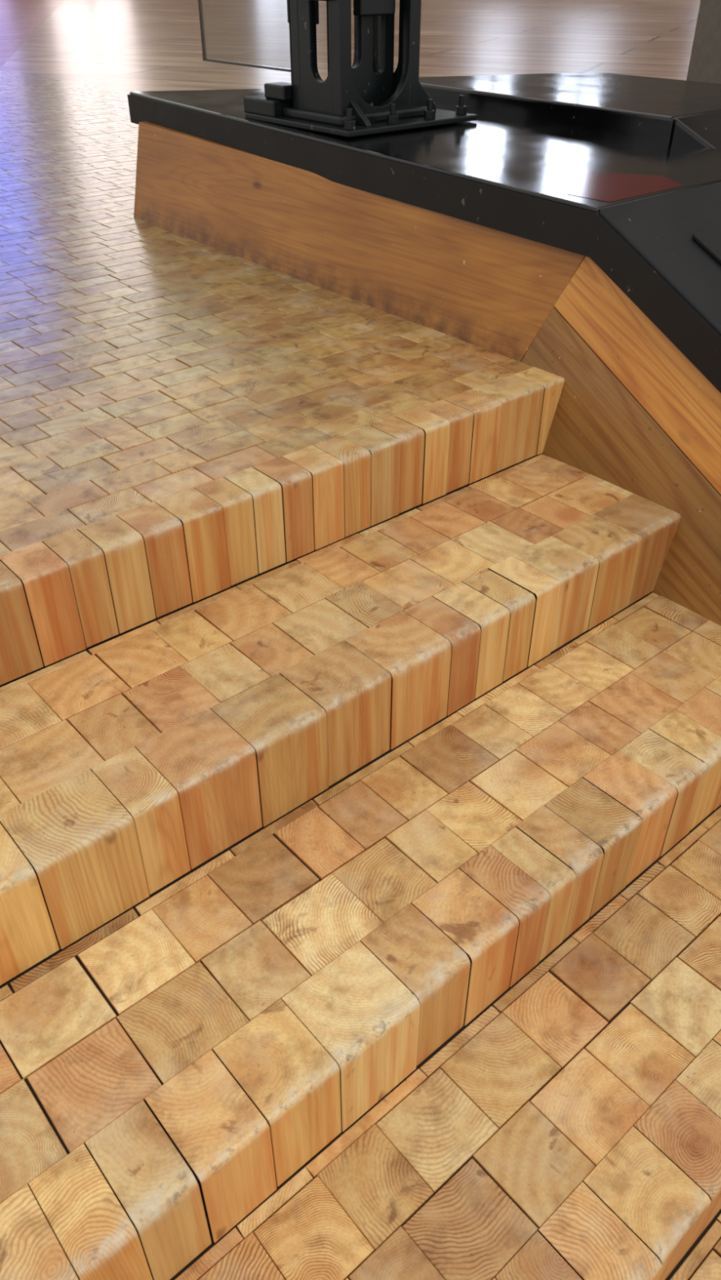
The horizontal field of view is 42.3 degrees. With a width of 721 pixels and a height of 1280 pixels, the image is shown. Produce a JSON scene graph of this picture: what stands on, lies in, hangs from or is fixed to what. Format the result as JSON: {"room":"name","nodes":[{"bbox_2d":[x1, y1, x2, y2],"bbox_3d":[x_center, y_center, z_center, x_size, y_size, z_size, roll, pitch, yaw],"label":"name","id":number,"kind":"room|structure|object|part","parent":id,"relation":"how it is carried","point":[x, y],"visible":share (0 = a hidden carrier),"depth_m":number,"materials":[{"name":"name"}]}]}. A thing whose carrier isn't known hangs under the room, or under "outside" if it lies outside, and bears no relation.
{"room":"museum exhibition hall","nodes":[
{"label":"museum exhibition hall","id":0,"kind":"room"},
{"bbox_2d":[0,0,64,67],"bbox_3d":[-7.288,-10.124,15.065,15.400,0.001,19.000,-27,44,-32],"label":"floor","id":1,"kind":"structure","parent":0,"point":[19,19],"depth_m":13.72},
{"bbox_2d":[0,69,533,555],"bbox_3d":[-2.538,-2.134,4.251,5.143,0.031,7.675,-27,44,-32],"label":"floor","id":2,"kind":"structure","parent":0,"point":[177,362],"depth_m":2.31,"materials":[{"name":"brown wood"}]},
{"bbox_2d":[127,71,720,626],"bbox_3d":[0.969,-0.492,2.741,2.172,1.720,4.524,-27,44,-32],"label":"parapet","id":3,"kind":"object","parent":2,"relation":"on","point":[570,229],"visible":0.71,"depth_m":2.33,"materials":[{"name":"brown wood"}]},
{"bbox_2d":[244,108,477,137],"bbox_3d":[0.001,-1.633,2.906,0.525,0.016,0.505,-27,44,-32],"label":"base plate","id":4,"kind":"object","parent":3,"relation":"on","point":[442,117],"visible":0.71,"depth_m":2.76,"materials":[{"name":"black metal"}]},
{"bbox_2d":[343,119,355,129],"bbox_3d":[-0.031,-1.458,2.637,0.035,0.024,0.031,-27,44,-32],"label":"bolt","id":5,"kind":"object","parent":4,"relation":"on","point":[348,125],"visible":1,"depth_m":2.63,"materials":[{"name":"black paint"}]},
{"bbox_2d":[346,107,352,120],"bbox_3d":[-0.031,-1.479,2.621,0.017,0.030,0.017,-27,44,-32],"label":"stud","id":6,"kind":"object","parent":5,"relation":"on","point":[349,110],"visible":1,"depth_m":2.62,"materials":[{"name":"black paint"}]},
{"bbox_2d":[288,0,411,126],"bbox_3d":[-0.003,-2.640,2.060,0.332,2.619,0.312,-27,44,-32],"label":"steel column","id":7,"kind":"structure","parent":4,"relation":"on","point":[316,94],"depth_m":2.72,"materials":[{"name":"black metal"}]},
{"bbox_2d":[197,0,319,71],"bbox_3d":[-0.336,-2.202,2.766,0.038,0.858,0.616,-27,44,-32],"label":"balustrade panel","id":8,"kind":"object","parent":7,"relation":"attached to","point":[200,3],"visible":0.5,"depth_m":3.11,"materials":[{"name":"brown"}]},
{"bbox_2d":[289,0,301,108],"bbox_3d":[-0.178,-2.643,2.080,0.039,2.635,0.039,-27,44,-32],"label":"corner angle","id":9,"kind":"object","parent":7,"relation":"attached to","point":[293,3],"visible":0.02,"depth_m":2.74,"materials":[{"name":"black paint"}]},
{"bbox_3d":[-0.120,-2.606,2.014,0.026,2.619,0.224,-27,44,-32],"label":"frame","id":10,"kind":"part","parent":7,"relation":"part of","materials":[{"name":"black paint"}]},
{"bbox_3d":[-0.086,-2.710,2.155,0.304,2.619,0.026,-27,44,-32],"label":"frame","id":11,"kind":"part","parent":7,"relation":"part of","materials":[{"name":"black paint"}]},
{"bbox_2d":[331,0,350,115],"bbox_3d":[-0.054,-2.557,1.964,0.039,2.635,0.039,-27,44,-32],"label":"corner angle","id":12,"kind":"object","parent":7,"relation":"attached to","point":[340,9],"visible":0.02,"depth_m":2.62,"materials":[{"name":"black paint"}]},
{"bbox_2d":[326,0,394,106],"bbox_3d":[0.003,-2.649,2.073,0.244,2.619,0.020,-27,44,-32],"label":"front web","id":13,"kind":"object","parent":7,"relation":"attached to","point":[375,89],"visible":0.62,"depth_m":2.78,"materials":[{"name":"black paint"}]},
{"bbox_2d":[353,0,395,16],"bbox_3d":[0.040,-1.830,2.668,0.132,0.070,0.040,-27,44,-32],"label":"bracket","id":14,"kind":"object","parent":7,"relation":"attached to","point":[361,7],"visible":1,"depth_m":2.66,"materials":[{"name":"black metal"}]},
{"bbox_3d":[0.051,-2.616,2.027,0.304,2.619,0.026,-27,44,-32],"label":"frame","id":15,"kind":"part","parent":7,"relation":"part of","materials":[{"name":"black paint"}]},
{"bbox_2d":[373,0,403,92],"bbox_3d":[0.092,-2.715,2.161,0.026,2.619,0.224,-27,44,-32],"label":"frame","id":16,"kind":"object","parent":7,"relation":"attached to","point":[376,20],"visible":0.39,"depth_m":2.83,"materials":[{"name":"black paint"}]},
{"bbox_2d":[401,0,421,107],"bbox_3d":[0.150,-2.662,2.106,0.039,2.635,0.039,-27,44,-32],"label":"corner angle","id":17,"kind":"object","parent":7,"relation":"attached to","point":[415,4],"visible":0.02,"depth_m":2.76,"materials":[{"name":"black paint"}]},
{"bbox_3d":[0.001,-1.633,2.906,0.525,0.016,0.505,-27,44,-32],"label":"plate","id":18,"kind":"part","parent":4,"relation":"part of","materials":[{"name":"black paint"}]},
{"bbox_2d":[386,114,398,124],"bbox_3d":[0.095,-1.522,2.723,0.035,0.024,0.031,-27,44,-32],"label":"bolt","id":19,"kind":"object","parent":4,"relation":"on","point":[391,119],"visible":1,"depth_m":2.71,"materials":[{"name":"black paint"}]},
{"bbox_2d":[390,102,395,115],"bbox_3d":[0.095,-1.543,2.708,0.017,0.030,0.017,-27,44,-32],"label":"stud","id":20,"kind":"object","parent":19,"relation":"on","point":[393,105],"visible":1,"depth_m":2.70,"materials":[{"name":"black paint"}]},
{"bbox_2d":[417,81,436,111],"bbox_3d":[0.193,-1.698,2.888,0.109,0.111,0.020,-27,44,-32],"label":"gusset plate","id":21,"kind":"object","parent":4,"relation":"on","point":[423,95],"depth_m":2.89,"materials":[{"name":"black metal"}]},
{"bbox_2d":[423,109,435,119],"bbox_3d":[0.208,-1.580,2.802,0.035,0.024,0.031,-27,44,-32],"label":"bolt","id":22,"kind":"object","parent":4,"relation":"on","point":[428,114],"visible":1,"depth_m":2.79,"materials":[{"name":"black paint"}]},
{"bbox_2d":[426,98,433,110],"bbox_3d":[0.208,-1.601,2.787,0.017,0.030,0.017,-27,44,-32],"label":"stud","id":23,"kind":"object","parent":22,"relation":"on","point":[429,101],"visible":1,"depth_m":2.78,"materials":[{"name":"black paint"}]},
{"bbox_2d":[455,105,466,115],"bbox_3d":[0.311,-1.637,2.879,0.035,0.024,0.031,-27,44,-32],"label":"bolt","id":24,"kind":"object","parent":4,"relation":"on","point":[460,110],"visible":1,"depth_m":2.87,"materials":[{"name":"black paint"}]},
{"bbox_2d":[458,94,464,106],"bbox_3d":[0.311,-1.657,2.863,0.017,0.030,0.017,-27,44,-32],"label":"stud","id":25,"kind":"object","parent":24,"relation":"on","point":[461,97],"visible":1,"depth_m":2.86,"materials":[{"name":"black paint"}]},
{"bbox_3d":[0.577,-1.073,2.186,0.340,0.004,0.260,-27,44,-32],"label":"red panel","id":26,"kind":"part","parent":3,"relation":"part of","materials":[{"name":"red paint"}]},
{"bbox_3d":[0.957,-0.684,1.952,0.229,0.246,0.578,-22,42,-27],"label":"slope plate","id":27,"kind":"part","parent":3,"relation":"part of","materials":[{"name":"black paint"}]},
{"bbox_2d":[243,94,292,116],"bbox_3d":[-0.280,-1.662,2.899,0.095,0.045,0.160,-27,44,-32],"label":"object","id":28,"kind":"structure","parent":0,"point":[260,104],"depth_m":2.86,"materials":[{"name":"black metal"}]},
{"bbox_2d":[264,81,292,101],"bbox_3d":[-0.238,-1.679,2.850,0.070,0.040,0.100,-27,44,-32],"label":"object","id":29,"kind":"structure","parent":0,"point":[280,91],"depth_m":2.82,"materials":[{"name":"black metal"}]},
{"bbox_2d":[0,0,700,93],"bbox_3d":[2.675,-10.122,15.061,20.300,0.001,32.000,-27,44,-32],"label":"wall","id":30,"kind":"structure","parent":0,"point":[126,46],"depth_m":10.41,"materials":[{"name":"brown wood"}]},
{"bbox_2d":[282,105,426,126],"bbox_3d":[-0.012,-1.618,2.854,0.360,0.026,0.285,-27,44,-32],"label":"base casting","id":31,"kind":"object","parent":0,"point":[418,111],"depth_m":2.77,"materials":[{"name":"black metal"}]},
{"bbox_3d":[1.418,2.454,-0.182,2.660,0.446,3.720,-27,44,-32],"label":"floor","id":32,"kind":"structure","parent":0,"visible":0},
{"bbox_2d":[0,366,720,1279],"bbox_3d":[-0.278,0.665,1.150,3.186,0.857,1.731,-27,44,-32],"label":"wooden staircase","id":33,"kind":"structure","parent":32,"relation":"on","point":[360,802],"depth_m":1.41,"materials":[{"name":"brown wood"}]},
{"bbox_3d":[2.184,-2.660,4.838,0.850,0.120,0.850,-27,44,-32],"label":"pillar","id":34,"kind":"structure","parent":0,"visible":0},
{"bbox_2d":[685,0,720,84],"bbox_3d":[2.184,-4.061,3.806,0.750,3.600,0.750,-27,44,-32],"label":"shaft","id":35,"kind":"object","parent":34,"relation":"on","point":[704,63],"visible":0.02,"depth_m":4.60,"materials":[{"name":"clear glass"}]}
]}

